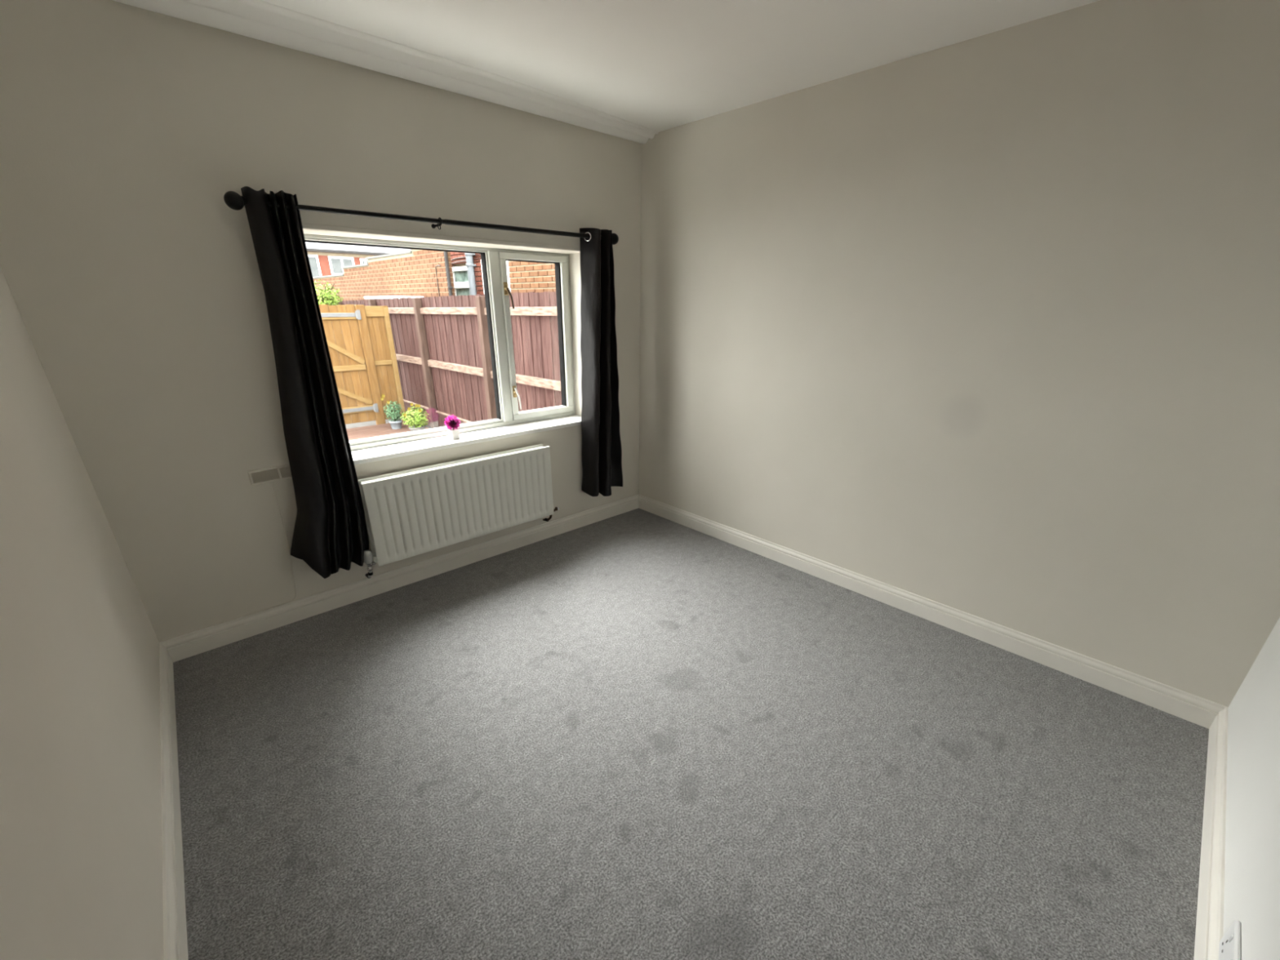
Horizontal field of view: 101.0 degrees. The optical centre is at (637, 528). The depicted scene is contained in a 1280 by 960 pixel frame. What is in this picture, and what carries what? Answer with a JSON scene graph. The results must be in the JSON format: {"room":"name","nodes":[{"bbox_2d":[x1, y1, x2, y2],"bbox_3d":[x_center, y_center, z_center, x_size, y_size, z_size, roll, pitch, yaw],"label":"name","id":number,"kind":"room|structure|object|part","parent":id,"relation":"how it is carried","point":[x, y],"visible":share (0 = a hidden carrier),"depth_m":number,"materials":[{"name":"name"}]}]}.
{"room":"empty bedroom","nodes":[
{"label":"empty bedroom","id":0,"kind":"room"},
{"bbox_2d":[0,266,164,959],"bbox_3d":[-1.043,0.041,0.676,0.100,2.460,3.344,-18,29,-36],"label":"wall","id":1,"kind":"structure","parent":0,"point":[81,837],"depth_m":1.19,"materials":[{"name":"paint"}]},
{"bbox_2d":[159,642,188,959],"bbox_3d":[-1.038,1.036,1.189,0.018,0.106,3.239,-18,29,-36],"label":"baseboard","id":2,"kind":"structure","parent":1,"relation":"attached to","point":[175,927],"depth_m":1.53,"materials":[{"name":"white wood"}]},
{"bbox_2d":[0,0,640,642],"bbox_3d":[-1.137,-0.661,2.990,3.071,3.000,0.300,-20,31,-39],"label":"wall","id":3,"kind":"structure","parent":0,"point":[137,291],"depth_m":2.11,"materials":[{"name":"paint"}]},
{"bbox_2d":[213,481,296,626],"bbox_3d":[-1.803,0.114,2.412,0.376,0.614,0.009,-21,31,-40],"label":"cable","id":4,"kind":"object","parent":3,"relation":"attached to","point":[272,482],"visible":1,"depth_m":2.52,"materials":[{"name":"paint"}]},
{"bbox_2d":[247,464,292,484],"bbox_3d":[-1.640,-0.257,2.420,0.238,0.064,0.011,-20,31,-39],"label":"air vent","id":5,"kind":"object","parent":3,"relation":"in","point":[255,478],"visible":0.62,"depth_m":2.39,"materials":[{"name":"paint"}]},
{"bbox_2d":[111,0,658,143],"bbox_3d":[-0.941,-1.940,2.207,2.891,0.049,0.270,-20,31,-39],"label":"trim","id":6,"kind":"structure","parent":3,"relation":"attached to","point":[259,20],"depth_m":2.10,"materials":[{"name":"paint"}]},
{"bbox_2d":[160,493,639,662],"bbox_3d":[-1.033,0.163,3.219,2.871,0.106,0.018,-20,31,-39],"label":"baseboard","id":7,"kind":"structure","parent":3,"relation":"attached to","point":[185,646],"depth_m":2.86,"materials":[{"name":"white wood"}]},
{"bbox_2d":[223,191,618,244],"bbox_3d":[-0.853,-1.503,2.606,1.954,0.069,0.111,-20,31,-39],"label":"curtain rod","id":8,"kind":"object","parent":3,"relation":"attached to","point":[233,200],"visible":0.69,"depth_m":2.41,"materials":[{"name":"black metal"}]},
{"bbox_2d":[240,186,368,578],"bbox_3d":[-1.492,-0.539,2.320,0.070,1.646,0.351,21,30,39],"label":"curtain","id":9,"kind":"object","parent":8,"relation":"hanging from","point":[330,533],"visible":1,"depth_m":2.33,"materials":[{"name":"black fabric"}]},
{"bbox_2d":[579,227,622,496],"bbox_3d":[-0.231,-1.004,3.408,0.304,1.637,0.154,-20,31,-39],"label":"curtain","id":10,"kind":"object","parent":8,"relation":"hanging from","point":[602,451],"visible":1,"depth_m":3.37,"materials":[{"name":"black fabric"}]},
{"bbox_2d":[302,222,580,251],"bbox_3d":[-0.898,-1.459,2.655,1.720,0.020,0.010,-20,31,-39],"label":"trim","id":11,"kind":"structure","parent":3,"relation":"attached to","point":[308,226],"depth_m":2.56,"materials":[{"name":"paint"}]},
{"bbox_2d":[303,233,581,465],"bbox_3d":[-1.015,-1.030,2.996,1.630,1.038,0.364,-20,31,-39],"label":"window","id":12,"kind":"structure","parent":3,"relation":"in","point":[510,422],"depth_m":3.17,"materials":[{"name":"white plastic"}]},
{"bbox_2d":[444,413,460,439],"bbox_3d":[-1.060,-0.588,3.026,0.094,0.140,0.083,-8,25,-19],"label":"potted flower","id":13,"kind":"object","parent":12,"relation":"on","point":[451,422],"visible":1,"depth_m":3.00,"materials":[{"name":"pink plant"}]},
{"bbox_3d":[-1.053,-0.595,2.996,0.045,0.047,0.032,-14,27,-30],"label":"flower","id":14,"kind":"part","parent":13,"relation":"part of","materials":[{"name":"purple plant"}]},
{"bbox_3d":[-1.058,-0.547,3.038,0.057,0.055,0.057,-20,31,-39],"label":"pot","id":15,"kind":"part","parent":13,"relation":"part of","materials":[{"name":"white ceramic"}]},
{"bbox_3d":[-0.964,-0.548,3.140,1.630,0.024,0.206,-20,31,-39],"label":"sill","id":16,"kind":"part","parent":12,"relation":"part of","materials":[{"name":"white paint"}]},
{"bbox_3d":[-0.767,-1.404,3.082,0.024,0.070,0.024,-20,31,-39],"label":"handle","id":17,"kind":"part","parent":12,"relation":"part of","materials":[{"name":"gold metal"}]},
{"bbox_3d":[-0.747,-1.354,3.096,0.040,0.115,0.017,-12,26,-27],"label":"lever","id":18,"kind":"part","parent":12,"relation":"part of","materials":[{"name":"brown metal"}]},
{"bbox_3d":[-0.770,-0.862,3.315,0.024,0.070,0.024,-20,31,-39],"label":"handle","id":19,"kind":"part","parent":12,"relation":"part of","materials":[{"name":"gold metal"}]},
{"bbox_3d":[-0.754,-0.822,3.323,0.038,0.137,0.017,-14,27,-30],"label":"lever","id":20,"kind":"part","parent":12,"relation":"part of","materials":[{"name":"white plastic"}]},
{"bbox_2d":[357,444,559,577],"bbox_3d":[-0.980,-0.135,3.061,1.224,0.538,0.126,-20,31,-39],"label":"radiator","id":21,"kind":"object","parent":3,"relation":"attached to","point":[410,513],"visible":0.99,"depth_m":2.93,"materials":[{"name":"metal"}]},
{"bbox_2d":[360,445,543,483],"bbox_3d":[-0.972,-0.364,2.945,1.070,0.010,0.054,-20,31,-39],"label":"grille","id":22,"kind":"object","parent":21,"relation":"attached to","point":[431,471],"depth_m":2.89,"materials":[{"name":"metal"}]},
{"bbox_2d":[260,0,1100,131],"bbox_3d":[-0.046,-1.563,1.205,3.286,0.080,3.654,-20,31,-39],"label":"ceiling","id":23,"kind":"structure","parent":0,"point":[658,65],"depth_m":1.99,"materials":[{"name":"paint"}]},
{"bbox_2d":[172,507,1208,959],"bbox_3d":[0.002,0.738,2.108,3.066,0.060,3.254,-20,31,-39],"label":"floor","id":24,"kind":"structure","parent":0,"point":[637,734],"depth_m":1.77,"materials":[{"name":"grey carpet"}]},
{"bbox_2d":[639,0,1279,706],"bbox_3d":[1.180,-0.779,2.614,0.100,2.460,3.304,-20,31,-39],"label":"wall","id":25,"kind":"structure","parent":0,"point":[987,326],"depth_m":2.15,"materials":[{"name":"paint"}]},
{"bbox_2d":[638,494,1226,728],"bbox_3d":[1.097,0.248,3.051,0.018,0.106,3.204,-20,31,-39],"label":"baseboard","id":26,"kind":"structure","parent":25,"relation":"attached to","point":[1200,711],"depth_m":2.53,"materials":[{"name":"white wood"}]},
{"bbox_2d":[1223,617,1279,959],"bbox_3d":[1.139,0.111,0.542,3.047,2.460,0.100,-20,31,-40],"label":"wall","id":27,"kind":"structure","parent":0,"point":[1252,829],"depth_m":1.38,"materials":[{"name":"white paint"}]},
{"bbox_2d":[1193,706,1228,959],"bbox_3d":[1.092,1.120,1.022,3.046,0.106,0.018,-20,31,-40],"label":"baseboard","id":28,"kind":"structure","parent":27,"relation":"attached to","point":[1211,898],"depth_m":1.49,"materials":[{"name":"white wood"}]},
{"bbox_2d":[1218,920,1240,959],"bbox_3d":[1.309,0.946,1.169,0.147,0.088,0.014,-20,31,-39],"label":"wall socket","id":29,"kind":"object","parent":27,"relation":"attached to","point":[1229,946],"visible":1,"depth_m":1.18,"materials":[{"name":"white plastic"}]},
{"bbox_2d":[1227,933,1233,942],"bbox_3d":[1.325,0.914,1.179,0.012,0.020,0.004,-20,31,-39],"label":"switch","id":30,"kind":"object","parent":29,"relation":"attached to","point":[1230,938],"depth_m":1.18,"materials":[{"name":"white plastic"}]},
{"label":"outside","id":31,"kind":"structure","parent":0,"visible":0},
{"bbox_2d":[345,414,431,428],"bbox_3d":[-11.948,-6.142,19.449,23.000,0.150,39.700,-20,31,-39],"label":"ground","id":32,"kind":"structure","parent":31,"point":[373,422],"depth_m":9.43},
{"bbox_2d":[314,280,343,310],"bbox_3d":[-6.000,-3.556,10.288,0.742,2.402,0.722,-20,31,-39],"label":"tree","id":33,"kind":"object","parent":32,"relation":"on","point":[325,297],"visible":0.41,"depth_m":9.89,"materials":[{"name":"green plant"}]},
{"bbox_2d":[305,242,411,277],"bbox_3d":[-15.944,-13.088,25.552,8.293,7.745,6.620,-20,31,-39],"label":"house","id":34,"kind":"structure","parent":32,"relation":"on","point":[325,259],"depth_m":23.83,"materials":[{"name":"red brick"}]},
{"bbox_3d":[-14.349,-11.527,23.381,0.323,0.941,0.008,-20,31,-39],"label":"pane","id":35,"kind":"part","parent":34,"relation":"part of","materials":[{"name":"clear glass"}]},
{"bbox_3d":[-13.654,-11.920,23.920,0.405,0.613,0.008,-20,31,-39],"label":"pane","id":36,"kind":"part","parent":34,"relation":"part of","materials":[{"name":"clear glass"}]},
{"bbox_3d":[-13.300,-12.049,24.226,0.405,0.613,0.008,-20,31,-39],"label":"pane","id":37,"kind":"part","parent":34,"relation":"part of","materials":[{"name":"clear glass"}]},
{"bbox_2d":[353,304,406,424],"bbox_3d":[-4.407,-2.801,9.105,0.527,1.965,0.100,-20,31,-39],"label":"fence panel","id":38,"kind":"object","parent":32,"relation":"on","point":[375,330],"visible":0.75,"depth_m":9.03,"materials":[{"name":"brown wood"}]},
{"bbox_2d":[319,304,378,424],"bbox_3d":[-4.948,-2.638,8.599,1.085,1.879,0.092,-20,31,-39],"label":"wooden gate","id":39,"kind":"object","parent":38,"relation":"attached to","point":[355,397],"visible":0.55,"depth_m":8.74,"materials":[{"name":"brown wood"}]},
{"bbox_3d":[-4.550,-2.749,8.981,0.135,1.965,0.100,-20,31,-39],"label":"post","id":40,"kind":"part","parent":38,"relation":"part of","materials":[{"name":"brown wood"}]},
{"bbox_3d":[-4.383,-3.616,8.767,0.298,0.160,0.034,-20,31,-39],"label":"rail","id":41,"kind":"part","parent":38,"relation":"part of","materials":[{"name":"brown wood"}]},
{"bbox_3d":[-4.387,-2.866,9.089,0.298,0.073,0.034,-20,31,-39],"label":"rail","id":42,"kind":"part","parent":38,"relation":"part of","materials":[{"name":"brown wood"}]},
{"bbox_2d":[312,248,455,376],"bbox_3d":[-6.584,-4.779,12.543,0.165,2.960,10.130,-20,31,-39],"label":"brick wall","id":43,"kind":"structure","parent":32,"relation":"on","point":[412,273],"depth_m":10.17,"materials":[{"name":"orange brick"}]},
{"bbox_2d":[435,265,440,296],"bbox_3d":[-3.351,-3.943,9.036,0.012,1.030,0.211,-20,31,-39],"label":"cable","id":44,"kind":"object","parent":43,"relation":"attached to","point":[436,265],"visible":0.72,"depth_m":8.98,"materials":[{"name":"black metal"}]},
{"bbox_2d":[443,251,453,296],"bbox_3d":[-3.133,-3.809,8.892,0.070,3.900,0.084,-20,31,-39],"label":"drainpipe","id":45,"kind":"object","parent":43,"relation":"attached to","point":[446,256],"visible":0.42,"depth_m":8.70,"materials":[{"name":"grey plastic"}]},
{"bbox_2d":[346,421,429,440],"bbox_3d":[-3.793,-0.583,6.380,4.200,0.050,5.452,-20,31,-39],"label":"decking","id":46,"kind":"object","parent":32,"relation":"on","point":[383,429],"visible":0.02,"depth_m":8.70,"materials":[{"name":"brown wood"}]},
{"bbox_2d":[380,394,404,429],"bbox_3d":[-4.071,-1.967,8.788,0.316,0.588,0.316,-4,24,-10],"label":"potted shrub","id":47,"kind":"object","parent":46,"relation":"on","point":[396,424],"visible":1,"depth_m":8.77,"materials":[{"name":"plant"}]},
{"bbox_2d":[388,419,402,429],"bbox_3d":[-4.070,-1.759,8.887,0.207,0.126,0.210,-20,31,-39],"label":"pot","id":48,"kind":"object","parent":46,"relation":"on","point":[395,424],"depth_m":8.82,"materials":[{"name":"grey ceramic"}]},
{"bbox_2d":[400,402,430,431],"bbox_3d":[-3.537,-1.757,8.382,0.445,0.528,0.433,-20,31,-39],"label":"potted shrub","id":49,"kind":"object","parent":46,"relation":"on","point":[415,427],"visible":1,"depth_m":8.32,"materials":[{"name":"green plant"}]},
{"bbox_2d":[408,425,425,431],"bbox_3d":[-3.533,-1.576,8.469,0.248,0.126,0.252,-20,31,-39],"label":"pot","id":50,"kind":"object","parent":46,"relation":"on","point":[414,428],"depth_m":8.37,"materials":[{"name":"ceramic"}]},
{"bbox_2d":[364,296,423,299],"bbox_3d":[-4.567,-3.362,10.230,0.420,2.105,1.850,-20,31,-39],"label":"storage box","id":51,"kind":"object","parent":32,"relation":"on","point":[365,297],"visible":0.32,"depth_m":9.49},
{"bbox_2d":[332,291,561,428],"bbox_3d":[-3.345,-2.615,8.448,0.125,2.155,9.769,-20,31,-39],"label":"fence","id":52,"kind":"object","parent":32,"relation":"on","point":[442,344],"visible":0.33,"depth_m":7.58,"materials":[{"name":"brown wood"}]},
{"bbox_3d":[-4.770,-3.168,9.845,0.100,2.051,0.100,-20,31,-39],"label":"post","id":53,"kind":"part","parent":52,"relation":"part of","materials":[{"name":"brown wood"}]},
{"bbox_3d":[-4.060,-3.667,8.858,0.045,0.116,1.900,-20,31,-39],"label":"rail","id":54,"kind":"part","parent":52,"relation":"part of","materials":[{"name":"beige wood"}]},
{"bbox_3d":[-4.064,-2.965,9.160,0.045,0.112,1.900,-20,31,-39],"label":"rail","id":55,"kind":"part","parent":52,"relation":"part of","materials":[{"name":"beige wood"}]},
{"bbox_3d":[-4.063,-2.261,9.468,0.030,0.030,1.900,-20,31,-39],"label":"rail","id":56,"kind":"part","parent":52,"relation":"part of","materials":[{"name":"beige wood"}]},
{"bbox_3d":[-3.402,-2.593,8.504,0.100,2.069,0.100,-20,31,-39],"label":"post","id":57,"kind":"part","parent":52,"relation":"part of","materials":[{"name":"brown wood"}]},
{"bbox_3d":[-2.682,-3.102,7.500,0.045,0.116,1.930,-20,31,-39],"label":"rail","id":58,"kind":"part","parent":52,"relation":"part of","materials":[{"name":"beige wood"}]},
{"bbox_3d":[-2.685,-1.673,8.120,0.030,0.030,1.930,-20,31,-39],"label":"rail","id":59,"kind":"part","parent":52,"relation":"part of","materials":[{"name":"beige wood"}]},
{"bbox_3d":[-2.686,-2.388,7.807,0.045,0.112,1.930,-20,31,-39],"label":"rail","id":60,"kind":"part","parent":52,"relation":"part of","materials":[{"name":"beige wood"}]},
{"bbox_3d":[-2.014,-2.009,7.142,0.100,2.088,0.100,-20,31,-39],"label":"post","id":61,"kind":"part","parent":52,"relation":"part of","materials":[{"name":"brown wood"}]},
{"bbox_3d":[-1.304,-2.536,6.143,0.045,0.116,1.900,-20,31,-39],"label":"rail","id":62,"kind":"part","parent":52,"relation":"part of","materials":[{"name":"beige wood"}]},
{"bbox_3d":[-1.308,-1.812,6.455,0.045,0.112,1.900,-20,31,-39],"label":"rail","id":63,"kind":"part","parent":52,"relation":"part of","materials":[{"name":"beige wood"}]},
{"bbox_2d":[449,251,484,296],"bbox_3d":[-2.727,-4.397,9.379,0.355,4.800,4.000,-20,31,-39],"label":"brick house","id":64,"kind":"structure","parent":32,"relation":"on","point":[460,272],"depth_m":9.60,"materials":[{"name":"brick"}]},
{"bbox_3d":[-3.185,-4.618,9.651,0.007,0.193,0.720,-20,31,-39],"label":"pane","id":65,"kind":"part","parent":64,"relation":"part of","materials":[{"name":"glass"}]},
{"bbox_3d":[-3.188,-4.129,9.862,0.007,0.688,0.720,-20,31,-39],"label":"pane","id":66,"kind":"part","parent":64,"relation":"part of","materials":[{"name":"glass"}]},
{"bbox_2d":[451,253,480,260],"bbox_3d":[-2.672,-4.645,8.968,0.014,0.094,2.721,-20,31,-39],"label":"wire","id":67,"kind":"object","parent":64,"relation":"attached to","point":[478,254],"visible":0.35,"depth_m":9.38,"materials":[{"name":"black metal"}]},
{"bbox_2d":[464,253,476,295],"bbox_3d":[-2.919,-4.406,9.269,0.138,4.700,0.180,-20,31,-39],"label":"drainpipe","id":68,"kind":"object","parent":64,"relation":"attached to","point":[470,265],"visible":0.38,"depth_m":9.20,"materials":[{"name":"white plastic"}]},
{"bbox_2d":[507,261,555,293],"bbox_3d":[-0.670,-2.795,7.097,0.420,3.680,3.600,-20,31,-39],"label":"brick wall","id":69,"kind":"structure","parent":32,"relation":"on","point":[525,277],"depth_m":7.55,"materials":[{"name":"orange brick"}]},
{"bbox_2d":[506,260,511,292],"bbox_3d":[-1.944,-3.305,8.241,0.109,3.500,0.138,-20,31,-39],"label":"drainpipe","id":70,"kind":"object","parent":69,"relation":"attached to","point":[507,261],"visible":0.06,"depth_m":7.97,"materials":[{"name":"white plastic"}]}
]}

